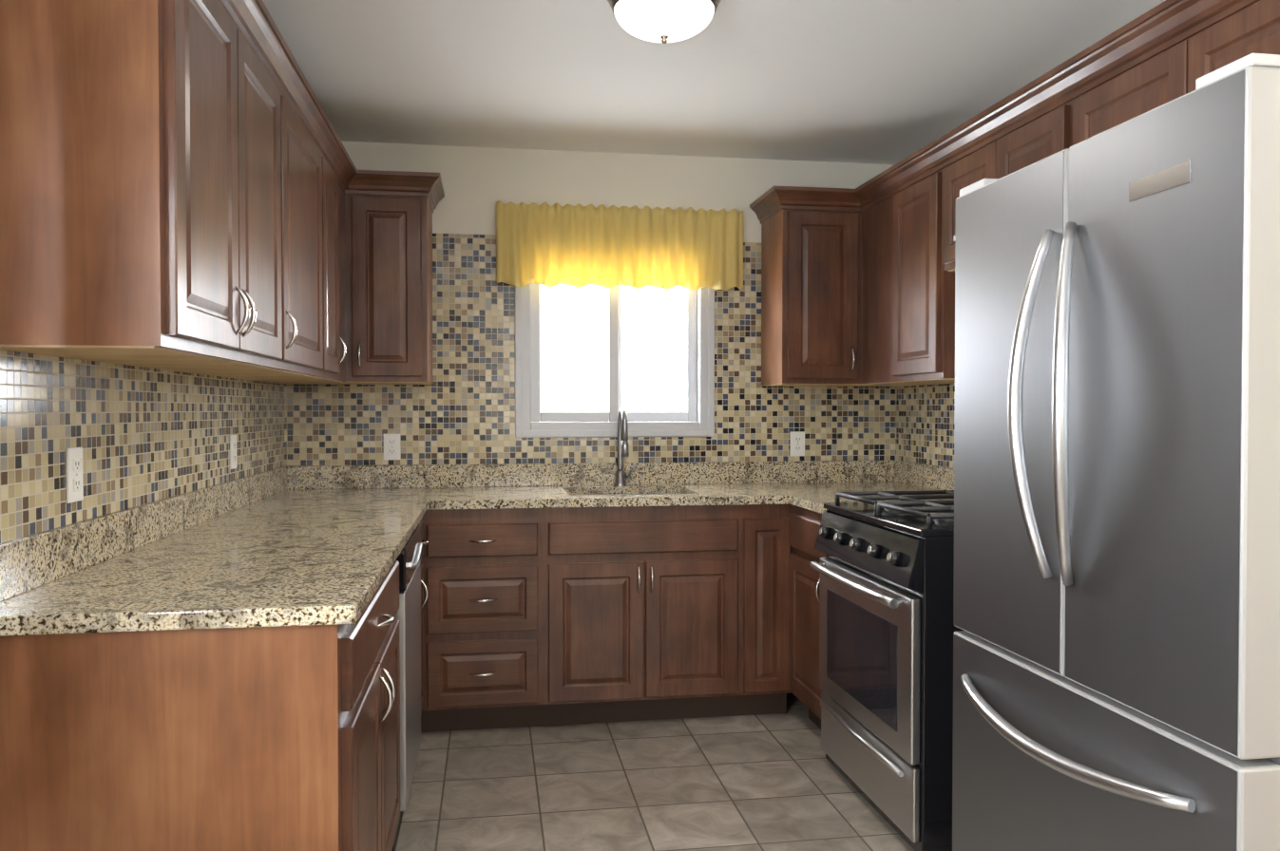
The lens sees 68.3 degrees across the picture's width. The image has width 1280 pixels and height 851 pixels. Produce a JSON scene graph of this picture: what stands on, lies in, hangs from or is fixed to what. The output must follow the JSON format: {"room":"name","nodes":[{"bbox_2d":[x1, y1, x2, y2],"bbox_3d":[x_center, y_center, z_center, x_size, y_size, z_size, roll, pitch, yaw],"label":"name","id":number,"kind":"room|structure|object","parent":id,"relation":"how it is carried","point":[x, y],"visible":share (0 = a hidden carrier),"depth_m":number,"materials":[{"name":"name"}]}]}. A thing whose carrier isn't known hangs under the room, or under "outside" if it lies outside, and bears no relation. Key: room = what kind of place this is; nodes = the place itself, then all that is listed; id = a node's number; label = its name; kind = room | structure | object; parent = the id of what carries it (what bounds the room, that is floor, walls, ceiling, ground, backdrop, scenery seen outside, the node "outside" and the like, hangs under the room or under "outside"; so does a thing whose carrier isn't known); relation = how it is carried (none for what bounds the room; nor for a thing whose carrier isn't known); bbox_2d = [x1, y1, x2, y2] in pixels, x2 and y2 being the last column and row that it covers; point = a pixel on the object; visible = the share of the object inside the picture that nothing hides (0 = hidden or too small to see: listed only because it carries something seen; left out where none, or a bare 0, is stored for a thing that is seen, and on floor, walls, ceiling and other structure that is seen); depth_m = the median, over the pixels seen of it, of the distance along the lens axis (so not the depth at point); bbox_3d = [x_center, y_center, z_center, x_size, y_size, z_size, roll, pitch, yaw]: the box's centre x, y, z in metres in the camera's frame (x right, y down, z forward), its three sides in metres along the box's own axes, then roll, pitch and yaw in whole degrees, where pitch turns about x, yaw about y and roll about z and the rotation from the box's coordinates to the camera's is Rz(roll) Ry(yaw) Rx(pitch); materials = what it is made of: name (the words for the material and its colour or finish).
{"room":"kitchen","nodes":[
{"label":"kitchen","id":0,"kind":"room"},
{"bbox_2d":[287,141,894,466],"bbox_3d":[-0.163,-0.032,4.367,2.760,2.420,0.120,0,1,-9],"label":"wall","id":1,"kind":"structure","parent":0,"point":[478,182],"depth_m":4.28,"materials":[{"name":"white paint"}]},
{"bbox_2d":[0,349,285,543],"bbox_3d":[-1.341,0.016,2.820,0.007,0.358,2.567,0,1,-9],"label":"mosaic","id":2,"kind":"object","parent":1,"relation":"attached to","point":[140,435],"visible":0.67,"depth_m":2.25},
{"bbox_2d":[66,447,83,503],"bbox_3d":[-1.206,0.105,2.017,0.008,0.116,0.072,0,1,-9],"label":"outlet","id":3,"kind":"object","parent":2,"relation":"attached to","point":[74,478],"visible":1,"depth_m":2.01,"materials":[{"name":"white plastic"}]},
{"bbox_2d":[229,435,237,469],"bbox_3d":[-1.403,0.091,3.262,0.008,0.116,0.072,0,1,-9],"label":"outlet","id":4,"kind":"object","parent":2,"relation":"attached to","point":[233,454],"visible":1,"depth_m":3.25,"materials":[{"name":"white plastic"}]},
{"bbox_2d":[0,0,288,372],"bbox_3d":[-1.063,-0.568,2.089,0.330,0.840,0.904,0,1,-9],"label":"upper cabinet","id":5,"kind":"object","parent":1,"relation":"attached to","point":[186,186],"depth_m":1.67,"materials":[{"name":"brown wood"}]},
{"bbox_2d":[189,57,330,380],"bbox_3d":[-1.182,-0.581,2.845,0.330,0.840,0.628,0,1,-9],"label":"upper cabinet","id":6,"kind":"object","parent":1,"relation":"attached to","point":[309,325],"depth_m":2.92,"materials":[{"name":"brown wood"}]},
{"bbox_2d":[251,125,345,383],"bbox_3d":[-1.258,-0.589,3.324,0.330,0.840,0.342,0,1,-9],"label":"upper cabinet","id":7,"kind":"object","parent":1,"relation":"attached to","point":[335,287],"depth_m":3.46,"materials":[{"name":"brown wood"}]},
{"bbox_2d":[342,152,353,383],"bbox_3d":[-1.307,-0.595,3.634,0.330,0.840,0.286,0,1,-9],"label":"upper cabinet","id":8,"kind":"object","parent":1,"relation":"attached to","point":[347,167],"depth_m":3.80,"materials":[{"name":"brown wood"}]},
{"bbox_2d":[353,167,437,384],"bbox_3d":[-1.036,-0.600,3.975,0.296,0.840,0.338,0,1,-9],"label":"upper cabinet","id":9,"kind":"object","parent":1,"relation":"attached to","point":[393,210],"depth_m":3.81,"materials":[{"name":"brown wood"}]},
{"bbox_2d":[284,233,896,465],"bbox_3d":[-0.154,-0.340,4.298,2.801,1.021,0.007,0,1,-9],"label":"mosaic","id":10,"kind":"object","parent":1,"relation":"attached to","point":[460,410],"visible":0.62,"depth_m":4.22},
{"bbox_2d":[383,434,400,459],"bbox_3d":[-1.090,0.094,4.149,0.072,0.116,0.008,0,1,-9],"label":"outlet splash back","id":11,"kind":"object","parent":10,"relation":"attached to","point":[391,447],"visible":1,"depth_m":4.15,"materials":[{"name":"white"}]},
{"bbox_2d":[789,431,804,456],"bbox_3d":[0.741,0.087,4.438,0.072,0.116,0.008,0,1,-9],"label":"outlet splash back","id":12,"kind":"object","parent":10,"relation":"attached to","point":[797,443],"visible":1,"depth_m":4.44,"materials":[{"name":"white"}]},
{"bbox_2d":[515,283,714,437],"bbox_3d":[-0.115,-0.392,4.344,0.914,0.884,0.108,0,1,-9],"label":"window","id":13,"kind":"structure","parent":1,"relation":"in","point":[697,418],"depth_m":4.32,"materials":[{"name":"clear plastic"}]},
{"bbox_2d":[496,200,743,290],"bbox_3d":[-0.081,-0.805,4.253,1.123,0.376,0.064,0,1,-9],"label":"valance","id":14,"kind":"object","parent":13,"relation":"attached to","point":[544,243],"visible":1,"depth_m":4.24,"materials":[{"name":"yellow fabric"}]},
{"bbox_2d":[757,186,856,386],"bbox_3d":[0.759,-0.605,4.258,0.339,0.840,0.338,0,1,-9],"label":"upper cabinet","id":15,"kind":"object","parent":1,"relation":"attached to","point":[809,234],"depth_m":4.10,"materials":[{"name":"brown wood"}]},
{"bbox_2d":[856,171,941,386],"bbox_3d":[1.144,-0.601,3.984,0.330,0.840,0.360,0,1,-9],"label":"upper cabinet","id":16,"kind":"object","parent":1,"relation":"attached to","point":[858,286],"depth_m":4.03,"materials":[{"name":"brown wood"}]},
{"bbox_2d":[886,140,955,383],"bbox_3d":[1.203,-0.594,3.609,0.330,0.840,0.400,0,1,-9],"label":"upper cabinet","id":17,"kind":"object","parent":1,"relation":"attached to","point":[921,301],"depth_m":3.57,"materials":[{"name":"brown wood"}]},
{"bbox_2d":[936,107,989,273],"bbox_3d":[1.265,-0.780,3.219,0.330,0.455,0.380,0,1,-9],"label":"upper cabinet","id":18,"kind":"object","parent":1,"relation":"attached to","point":[963,153],"depth_m":3.27,"materials":[{"name":"brown wood"}]},
{"bbox_2d":[989,61,1065,178],"bbox_3d":[1.324,-0.774,2.843,0.330,0.455,0.380,0,1,-9],"label":"upper cabinet","id":19,"kind":"object","parent":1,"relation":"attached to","point":[1027,126],"depth_m":2.81,"materials":[{"name":"brown wood"}]},
{"bbox_2d":[1065,0,1175,149],"bbox_3d":[1.389,-0.792,2.430,0.330,0.405,0.452,0,1,-9],"label":"upper cabinet","id":20,"kind":"object","parent":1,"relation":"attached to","point":[1127,74],"depth_m":2.40,"materials":[{"name":"brown wood"}]},
{"bbox_2d":[1175,0,1279,98],"bbox_3d":[1.460,-0.784,1.982,0.330,0.405,0.456,0,1,-9],"label":"upper cabinet","id":21,"kind":"object","parent":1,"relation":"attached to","point":[1211,35],"depth_m":2.09,"materials":[{"name":"brown wood"}]},
{"bbox_2d":[395,689,915,850],"bbox_3d":[0.367,1.257,0.605,2.885,0.030,7.720,0,1,-9],"label":"floor","id":22,"kind":"structure","parent":0,"point":[777,782],"depth_m":3.09,"materials":[{"name":"tile"}]},
{"bbox_2d":[0,560,400,850],"bbox_3d":[-0.875,0.781,2.109,0.635,0.872,0.959,0,1,-9],"label":"base cabinet","id":23,"kind":"object","parent":22,"relation":"on","point":[284,738],"visible":0.9,"depth_m":1.64,"materials":[{"name":"brown wood"}]},
{"bbox_2d":[392,523,422,850],"bbox_3d":[-0.993,0.769,2.914,0.603,0.868,0.650,0,1,-9],"label":"dishwasher","id":24,"kind":"object","parent":22,"relation":"on","point":[408,616],"visible":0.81,"depth_m":2.79,"materials":[{"name":"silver metal"}]},
{"bbox_2d":[419,520,429,719],"bbox_3d":[-1.077,0.759,3.393,0.635,0.872,0.305,0,1,-9],"label":"base cabinet","id":25,"kind":"object","parent":22,"relation":"on","point":[423,583],"visible":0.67,"depth_m":3.46,"materials":[{"name":"brown wood"}]},
{"bbox_2d":[0,471,433,636],"bbox_3d":[-0.967,0.268,2.554,0.660,0.133,1.920,0,1,-9],"label":"countertop","id":26,"kind":"structure","parent":25,"relation":"on","point":[296,545],"depth_m":2.08,"materials":[{"name":"stone"}]},
{"bbox_2d":[420,508,550,732],"bbox_3d":[-0.649,0.750,3.901,0.470,0.872,0.604,0,1,-9],"label":"base cabinet","id":27,"kind":"object","parent":22,"relation":"on","point":[485,570],"depth_m":3.61,"materials":[{"name":"brown wood"}]},
{"bbox_2d":[702,503,792,716],"bbox_3d":[0.465,0.747,4.077,0.215,0.872,0.604,0,1,-9],"label":"base cabinet","id":28,"kind":"object","parent":22,"relation":"on","point":[747,549],"depth_m":3.77,"materials":[{"name":"brown wood"}]},
{"bbox_2d":[267,406,916,509],"bbox_3d":[-0.108,0.211,3.989,2.806,0.584,0.648,0,1,-9],"label":"countertop","id":29,"kind":"structure","parent":28,"relation":"on","point":[499,486],"depth_m":4.20,"materials":[{"name":"stone"}]},
{"bbox_2d":[613,406,638,486],"bbox_3d":[-0.053,0.095,4.187,0.107,0.357,0.199,0,1,-9],"label":"faucet","id":30,"kind":"object","parent":29,"relation":"on","point":[625,474],"depth_m":4.24,"materials":[{"name":"silver metal"}]},
{"bbox_2d":[779,463,954,514],"bbox_3d":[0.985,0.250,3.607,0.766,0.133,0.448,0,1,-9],"label":"countertop","id":31,"kind":"structure","parent":28,"relation":"on","point":[809,488],"depth_m":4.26,"materials":[{"name":"stone"}]},
{"bbox_2d":[788,504,826,729],"bbox_3d":[0.916,0.755,3.622,0.635,0.872,0.470,0,1,-9],"label":"base cabinet","id":32,"kind":"object","parent":22,"relation":"on","point":[804,632],"visible":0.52,"depth_m":3.61,"materials":[{"name":"brown wood"}]},
{"bbox_2d":[809,490,963,850],"bbox_3d":[1.005,0.707,2.997,0.765,0.990,0.764,0,1,-9],"label":"range","id":33,"kind":"object","parent":22,"relation":"on","point":[885,570],"visible":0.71,"depth_m":2.74,"materials":[{"name":"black metal"}]},
{"bbox_2d":[952,53,1279,850],"bbox_3d":[1.164,0.318,1.967,0.781,1.801,0.930,0,1,-9],"label":"refrigerator","id":34,"kind":"object","parent":22,"relation":"on","point":[1117,507],"visible":1,"depth_m":1.73,"materials":[{"name":"grey metal"}]},
{"bbox_2d":[262,0,1165,164],"bbox_3d":[1.358,-1.211,1.063,5.000,0.050,8.400,0,1,-9],"label":"ceiling","id":35,"kind":"structure","parent":0,"point":[884,82],"depth_m":3.25,"materials":[{"name":"white paint"}]},
{"bbox_2d":[607,0,721,43],"bbox_3d":[0.068,-1.139,2.633,0.336,0.146,0.336,0,1,-9],"label":"ceiling light","id":36,"kind":"object","parent":35,"relation":"attached to","point":[663,21],"visible":1,"depth_m":2.57,"materials":[{"name":"white glass"}]},
{"bbox_2d":[895,383,955,467],"bbox_3d":[1.379,0.004,3.549,0.007,0.358,1.962,0,1,-9],"label":"mosaic","id":37,"kind":"object","parent":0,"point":[925,424],"visible":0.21,"depth_m":4.20},
{"label":"outside","id":38,"kind":"structure","parent":0,"visible":0},
{"bbox_2d":[539,284,686,412],"bbox_3d":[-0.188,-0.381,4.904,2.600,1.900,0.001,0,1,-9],"label":"window glass","id":39,"kind":"structure","parent":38,"point":[657,336],"depth_m":4.91,"materials":[{"name":"glass"}]}
]}

